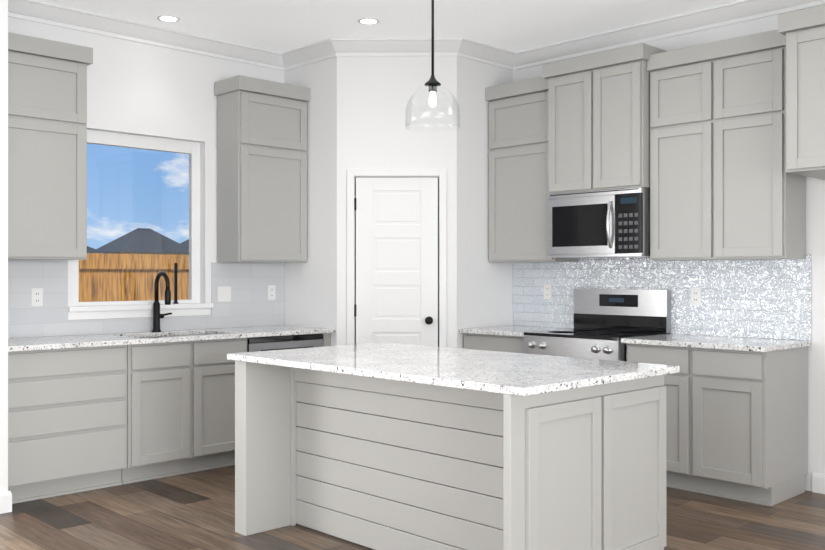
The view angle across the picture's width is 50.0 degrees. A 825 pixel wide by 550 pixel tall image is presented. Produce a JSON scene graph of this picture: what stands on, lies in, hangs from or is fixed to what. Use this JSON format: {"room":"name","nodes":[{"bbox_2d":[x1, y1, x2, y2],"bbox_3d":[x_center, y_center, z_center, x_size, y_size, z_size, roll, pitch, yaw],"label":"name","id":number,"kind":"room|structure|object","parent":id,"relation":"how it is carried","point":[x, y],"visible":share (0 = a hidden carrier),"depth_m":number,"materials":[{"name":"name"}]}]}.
{"room":"kitchen","nodes":[
{"label":"kitchen","id":0,"kind":"room"},
{"bbox_2d":[0,0,7,491],"bbox_3d":[-2.524,-0.212,5.107,0.120,3.050,0.680,0,0,-44],"label":"wall","id":1,"kind":"structure","parent":0,"point":[3,245],"depth_m":4.89,"materials":[{"name":"white paint"}]},
{"bbox_2d":[8,17,283,337],"bbox_3d":[-3.730,-0.212,4.510,10.300,3.050,0.150,0,0,-44],"label":"wall","id":2,"kind":"structure","parent":0,"point":[139,89],"depth_m":6.30,"materials":[{"name":"white paint"}]},
{"bbox_2d":[8,32,92,259],"bbox_3d":[-2.364,-0.767,5.491,0.639,1.340,0.330,0,0,-44],"label":"upper cabinet","id":3,"kind":"object","parent":2,"relation":"attached to","point":[47,149],"visible":1,"depth_m":5.43,"materials":[{"name":"grey paint"}]},
{"bbox_2d":[73,129,199,305],"bbox_3d":[-1.940,-0.387,6.252,0.995,1.200,0.088,0,0,-44],"label":"window","id":4,"kind":"structure","parent":2,"relation":"in","point":[175,283],"depth_m":6.39,"materials":[{"name":"white metal"}]},
{"bbox_2d":[68,303,212,319],"bbox_3d":[-1.899,0.254,6.218,1.083,0.089,0.105,0,0,-44],"label":"window sill","id":5,"kind":"structure","parent":2,"relation":"attached to","point":[119,311],"depth_m":6.13,"materials":[{"name":"white paint"}]},
{"bbox_2d":[8,260,284,337],"bbox_3d":[-1.867,0.152,6.216,2.366,0.491,0.008,0,0,-44],"label":"backsplash","id":6,"kind":"structure","parent":2,"relation":"attached to","point":[250,304],"depth_m":6.14,"materials":[{"name":"tile"}]},
{"bbox_2d":[31,288,42,305],"bbox_3d":[-2.408,0.143,5.676,0.072,0.115,0.007,0,0,-44],"label":"electrical outlet","id":7,"kind":"object","parent":6,"relation":"attached to","point":[36,296],"visible":1,"depth_m":5.67,"materials":[{"name":"white plastic"}]},
{"bbox_2d":[217,286,230,301],"bbox_3d":[-1.414,0.143,6.647,0.118,0.115,0.008,0,0,-44],"label":"light switch","id":8,"kind":"object","parent":6,"relation":"attached to","point":[223,293],"visible":1,"depth_m":6.64,"materials":[{"name":"white plastic"}]},
{"bbox_2d":[268,285,275,299],"bbox_3d":[-1.107,0.138,6.948,0.072,0.115,0.007,0,0,-44],"label":"electrical outlet","id":9,"kind":"object","parent":6,"relation":"attached to","point":[271,292],"visible":1,"depth_m":6.95,"materials":[{"name":"white plastic"}]},
{"bbox_2d":[8,0,287,70],"bbox_3d":[-1.839,-1.681,6.188,2.370,0.112,0.092,0,0,-44],"label":"crown molding","id":10,"kind":"structure","parent":2,"relation":"attached to","point":[30,10],"depth_m":6.13,"materials":[{"name":"white paint"}]},
{"bbox_2d":[148,332,203,339],"bbox_3d":[-1.766,0.544,6.163,0.744,0.228,0.004,0,0,-44],"label":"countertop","id":11,"kind":"structure","parent":2,"relation":"attached to","point":[201,337],"depth_m":5.72,"materials":[{"name":"white stone"}]},
{"bbox_2d":[204,336,215,339],"bbox_3d":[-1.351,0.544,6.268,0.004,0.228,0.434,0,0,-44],"label":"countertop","id":12,"kind":"structure","parent":2,"relation":"attached to","point":[205,337],"depth_m":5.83,"materials":[{"name":"white stone"}]},
{"bbox_2d":[215,75,309,262],"bbox_3d":[-1.132,-0.767,6.696,0.640,1.340,0.330,0,0,-44],"label":"upper cabinet","id":13,"kind":"object","parent":2,"relation":"attached to","point":[261,170],"visible":1,"depth_m":6.55,"materials":[{"name":"grey paint"}]},
{"bbox_2d":[136,336,239,375],"bbox_3d":[-1.465,0.544,5.855,0.744,0.228,0.004,0,0,-44],"label":"drawer fronts","id":14,"kind":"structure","parent":0,"relation":"attached to","point":[157,357],"depth_m":5.75,"materials":[{"name":"grey wood"}]},
{"bbox_2d":[37,0,739,52],"bbox_3d":[0.691,-1.797,-0.014,10.400,0.120,12.900,0,0,-44],"label":"ceiling","id":15,"kind":"structure","parent":0,"point":[280,26],"depth_m":5.97,"materials":[{"name":"white paint"}]},
{"bbox_2d":[157,15,179,21],"bbox_3d":[-1.651,-1.734,5.988,0.150,0.006,0.150,0,0,-44],"label":"recessed light","id":16,"kind":"object","parent":15,"relation":"in","point":[166,18],"visible":1,"depth_m":5.98,"materials":[{"name":"white paint"}]},
{"bbox_2d":[358,18,379,24],"bbox_3d":[-0.300,-1.734,6.050,0.150,0.006,0.150,0,0,-44],"label":"recessed light","id":17,"kind":"object","parent":15,"relation":"in","point":[368,21],"visible":1,"depth_m":6.05,"materials":[{"name":"white paint"}]},
{"bbox_2d":[405,0,459,131],"bbox_3d":[0.096,-1.218,4.200,0.262,1.039,0.262,0,0,-44],"label":"pendant light","id":18,"kind":"object","parent":15,"relation":"hanging from","point":[432,83],"visible":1,"depth_m":4.19,"materials":[{"name":"clear glass"}]},
{"bbox_2d":[284,56,512,348],"bbox_3d":[-0.111,-0.212,7.038,1.290,3.050,1.290,0,0,-44],"label":"wall","id":19,"kind":"structure","parent":0,"point":[356,111],"depth_m":6.60,"materials":[{"name":"white paint"}]},
{"bbox_2d":[280,38,343,69],"bbox_3d":[-0.771,-1.681,6.724,0.092,0.112,0.578,0,0,-44],"label":"crown molding","id":20,"kind":"structure","parent":19,"relation":"attached to","point":[331,47],"depth_m":6.71,"materials":[{"name":"white paint"}]},
{"bbox_2d":[354,177,437,345],"bbox_3d":[-0.117,0.287,6.591,0.474,2.028,0.472,0,0,-44],"label":"pantry door","id":21,"kind":"structure","parent":19,"relation":"in","point":[396,259],"depth_m":6.58,"materials":[{"name":"white paint"}]},
{"bbox_2d":[347,169,446,346],"bbox_3d":[-0.116,0.263,6.613,0.740,2.100,0.118,0,0,1],"label":"door frame","id":22,"kind":"structure","parent":19,"relation":"attached to","point":[353,174],"depth_m":6.56,"materials":[{"name":"white paint"}]},
{"bbox_2d":[0,465,824,549],"bbox_3d":[0.691,1.373,-0.014,10.400,0.120,12.900,0,0,-44],"label":"floor","id":23,"kind":"structure","parent":0,"point":[192,511],"depth_m":4.69,"materials":[{"name":"brown wood"}]},
{"bbox_2d":[8,344,131,503],"bbox_3d":[-2.235,0.871,5.436,0.744,0.884,0.606,0,0,-44],"label":"base cabinet","id":24,"kind":"object","parent":23,"relation":"on","point":[91,412],"depth_m":5.23,"materials":[{"name":"grey paint"}]},
{"bbox_2d":[8,334,147,351],"bbox_3d":[-2.182,0.414,5.460,0.857,0.030,0.646,0,0,-44],"label":"countertop","id":25,"kind":"structure","parent":24,"relation":"on","point":[31,344],"depth_m":5.35,"materials":[{"name":"white stone"}]},
{"bbox_2d":[196,325,335,339],"bbox_3d":[-1.079,0.414,6.538,0.787,0.030,0.646,0,0,-44],"label":"countertop","id":26,"kind":"structure","parent":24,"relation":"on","point":[278,330],"depth_m":6.36,"materials":[{"name":"white stone"}]},
{"bbox_2d":[151,272,172,332],"bbox_3d":[-1.710,0.188,6.165,0.148,0.422,0.210,0,0,-44],"label":"faucet","id":27,"kind":"object","parent":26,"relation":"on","point":[156,305],"depth_m":6.17,"materials":[{"name":"black metal"}]},
{"bbox_2d":[132,372,234,482],"bbox_3d":[-1.652,0.998,6.005,0.878,0.630,0.606,0,0,-44],"label":"base cabinet","id":28,"kind":"object","parent":23,"relation":"on","point":[181,424],"depth_m":5.75,"materials":[{"name":"grey paint"}]},
{"bbox_2d":[247,334,322,351],"bbox_3d":[-1.088,0.874,6.534,0.652,0.878,0.566,0,0,-44],"label":"dishwasher","id":29,"kind":"object","parent":23,"relation":"on","point":[255,344],"visible":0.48,"depth_m":6.32,"materials":[{"name":"grey metal"}]},
{"bbox_2d":[227,358,666,549],"bbox_3d":[0.096,0.871,4.196,1.066,0.884,1.865,0,0,-44],"label":"kitchen island","id":30,"kind":"object","parent":23,"relation":"on","point":[386,446],"depth_m":3.87,"materials":[{"name":"grey paint"}]},
{"bbox_2d":[227,342,679,397],"bbox_3d":[0.116,0.414,4.187,1.090,0.030,1.915,0,0,-44],"label":"island countertop","id":31,"kind":"structure","parent":30,"relation":"on","point":[530,374],"depth_m":3.90,"materials":[{"name":"white stone"}]},
{"bbox_2d":[458,325,573,353],"bbox_3d":[0.788,0.856,6.573,0.646,0.914,0.627,0,0,-44],"label":"base cabinet","id":32,"kind":"object","parent":23,"relation":"on","point":[510,338],"visible":0.17,"depth_m":6.41,"materials":[{"name":"grey paint"}]},
{"bbox_2d":[458,325,573,336],"bbox_3d":[0.788,0.414,6.573,0.646,0.030,0.627,0,0,-44],"label":"countertop","id":33,"kind":"structure","parent":32,"relation":"on","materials":[{"name":"stone"}]},
{"bbox_2d":[524,289,670,361],"bbox_3d":[1.244,0.707,6.045,0.714,1.212,0.758,0,0,-44],"label":"range","id":34,"kind":"object","parent":23,"relation":"on","point":[606,321],"visible":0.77,"depth_m":6.08,"materials":[{"name":"silver metal"}]},
{"bbox_2d":[621,334,810,505],"bbox_3d":[1.866,0.856,5.469,0.646,0.914,0.926,0,0,-44],"label":"base cabinet","id":35,"kind":"object","parent":23,"relation":"on","point":[736,418],"visible":0.77,"depth_m":5.19,"materials":[{"name":"grey paint"}]},
{"bbox_2d":[621,334,810,352],"bbox_3d":[1.866,0.414,5.469,0.646,0.030,0.926,0,0,-44],"label":"countertop","id":36,"kind":"structure","parent":35,"relation":"on","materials":[{"name":"stone"}]},
{"bbox_2d":[513,5,824,490],"bbox_3d":[4.373,-0.212,3.479,0.150,3.050,12.650,0,0,-44],"label":"wall","id":37,"kind":"structure","parent":0,"point":[815,218],"depth_m":5.36,"materials":[{"name":"white paint"}]},
{"bbox_2d":[0,473,824,513],"bbox_3d":[0.691,1.256,-0.014,10.000,0.115,12.500,0,0,-44],"label":"baseboard","id":38,"kind":"structure","parent":37,"relation":"attached to","point":[818,482],"depth_m":4.92,"materials":[{"name":"white paint"}]},
{"bbox_2d":[485,76,577,262],"bbox_3d":[0.896,-0.767,6.677,0.330,1.340,0.626,0,0,-44],"label":"upper cabinet","id":39,"kind":"object","parent":37,"relation":"attached to","point":[518,156],"visible":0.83,"depth_m":6.59,"materials":[{"name":"grey paint"}]},
{"bbox_2d":[543,43,666,194],"bbox_3d":[1.353,-1.038,6.151,0.410,0.927,0.806,0,0,-44],"label":"upper cabinet","id":40,"kind":"object","parent":37,"relation":"attached to","point":[598,121],"visible":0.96,"depth_m":5.98,"materials":[{"name":"grey paint"}]},
{"bbox_2d":[547,187,649,257],"bbox_3d":[1.343,-0.347,6.141,0.438,0.448,0.754,0,0,-44],"label":"over-the-range microwave","id":41,"kind":"object","parent":40,"relation":"attached to","point":[614,223],"visible":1,"depth_m":5.98,"materials":[{"name":"silver metal"}]},
{"bbox_2d":[513,254,810,340],"bbox_3d":[1.608,0.136,6.193,0.008,0.525,2.318,0,0,-44],"label":"backsplash","id":42,"kind":"structure","parent":37,"relation":"attached to","point":[770,299],"depth_m":5.88,"materials":[{"name":"tile"}]},
{"bbox_2d":[544,284,551,298],"bbox_3d":[1.035,0.128,6.767,0.007,0.115,0.072,0,0,-44],"label":"electrical outlet","id":43,"kind":"object","parent":42,"relation":"attached to","point":[547,291],"visible":1,"depth_m":6.76,"materials":[{"name":"white plastic"}]},
{"bbox_2d":[691,288,700,304],"bbox_3d":[1.888,0.143,5.895,0.007,0.115,0.072,0,0,-44],"label":"electrical outlet","id":44,"kind":"object","parent":42,"relation":"attached to","point":[695,296],"visible":1,"depth_m":5.89,"materials":[{"name":"white plastic"}]},
{"bbox_2d":[504,0,824,69],"bbox_3d":[4.685,-1.681,2.986,0.092,0.112,11.210,0,0,-44],"label":"crown molding","id":45,"kind":"structure","parent":37,"relation":"attached to","point":[644,32],"depth_m":6.06,"materials":[{"name":"white paint"}]},
{"bbox_2d":[647,29,805,260],"bbox_3d":[1.970,-0.767,5.578,0.330,1.340,0.916,0,0,-44],"label":"upper cabinet","id":46,"kind":"object","parent":37,"relation":"attached to","point":[724,185],"visible":0.94,"depth_m":5.44,"materials":[{"name":"grey paint"}]},
{"bbox_2d":[778,5,824,179],"bbox_3d":[2.576,-1.002,4.750,0.620,0.870,0.964,0,0,-44],"label":"upper cabinet","id":47,"kind":"object","parent":37,"relation":"attached to","point":[803,31],"visible":1,"depth_m":4.80,"materials":[{"name":"grey paint"}]},
{"label":"outside","id":48,"kind":"structure","parent":0,"visible":0},
{"bbox_2d":[87,143,188,248],"bbox_3d":[-73.902,-38.512,62.019,270.000,80.350,0.500,0,0,-44],"label":"sky","id":49,"kind":"structure","parent":48,"point":[117,203],"depth_m":102.34,"materials":[{"name":"blue"}]},
{"bbox_3d":[-31.688,1.713,33.124,70.000,0.100,79.840,0,0,-44],"label":"ground","id":50,"kind":"structure","parent":48,"visible":0},
{"bbox_2d":[87,246,106,253],"bbox_3d":[-21.503,-0.387,52.749,5.200,4.100,4.600,0,0,-44],"label":"house","id":51,"kind":"structure","parent":50,"relation":"on","point":[92,251],"depth_m":52.70,"materials":[{"name":"grey"}]},
{"bbox_2d":[79,253,188,301],"bbox_3d":[-7.433,0.676,9.720,20.016,1.974,0.100,0,0,-44],"label":"fence","id":52,"kind":"object","parent":50,"relation":"on","point":[97,275],"depth_m":12.91,"materials":[{"name":"brown wood"}]},
{"bbox_2d":[96,228,188,254],"bbox_3d":[-16.942,-0.642,55.808,5.200,4.610,4.400,0,0,-44],"label":"house","id":53,"kind":"structure","parent":50,"relation":"on","point":[135,245],"depth_m":54.74,"materials":[{"name":"grey"}]},
{"bbox_2d":[182,239,188,246],"bbox_3d":[-14.056,-0.612,60.724,5.200,4.550,4.200,0,0,-44],"label":"house","id":54,"kind":"structure","parent":50,"relation":"on","point":[186,244],"depth_m":59.82,"materials":[{"name":"grey"}]}
]}

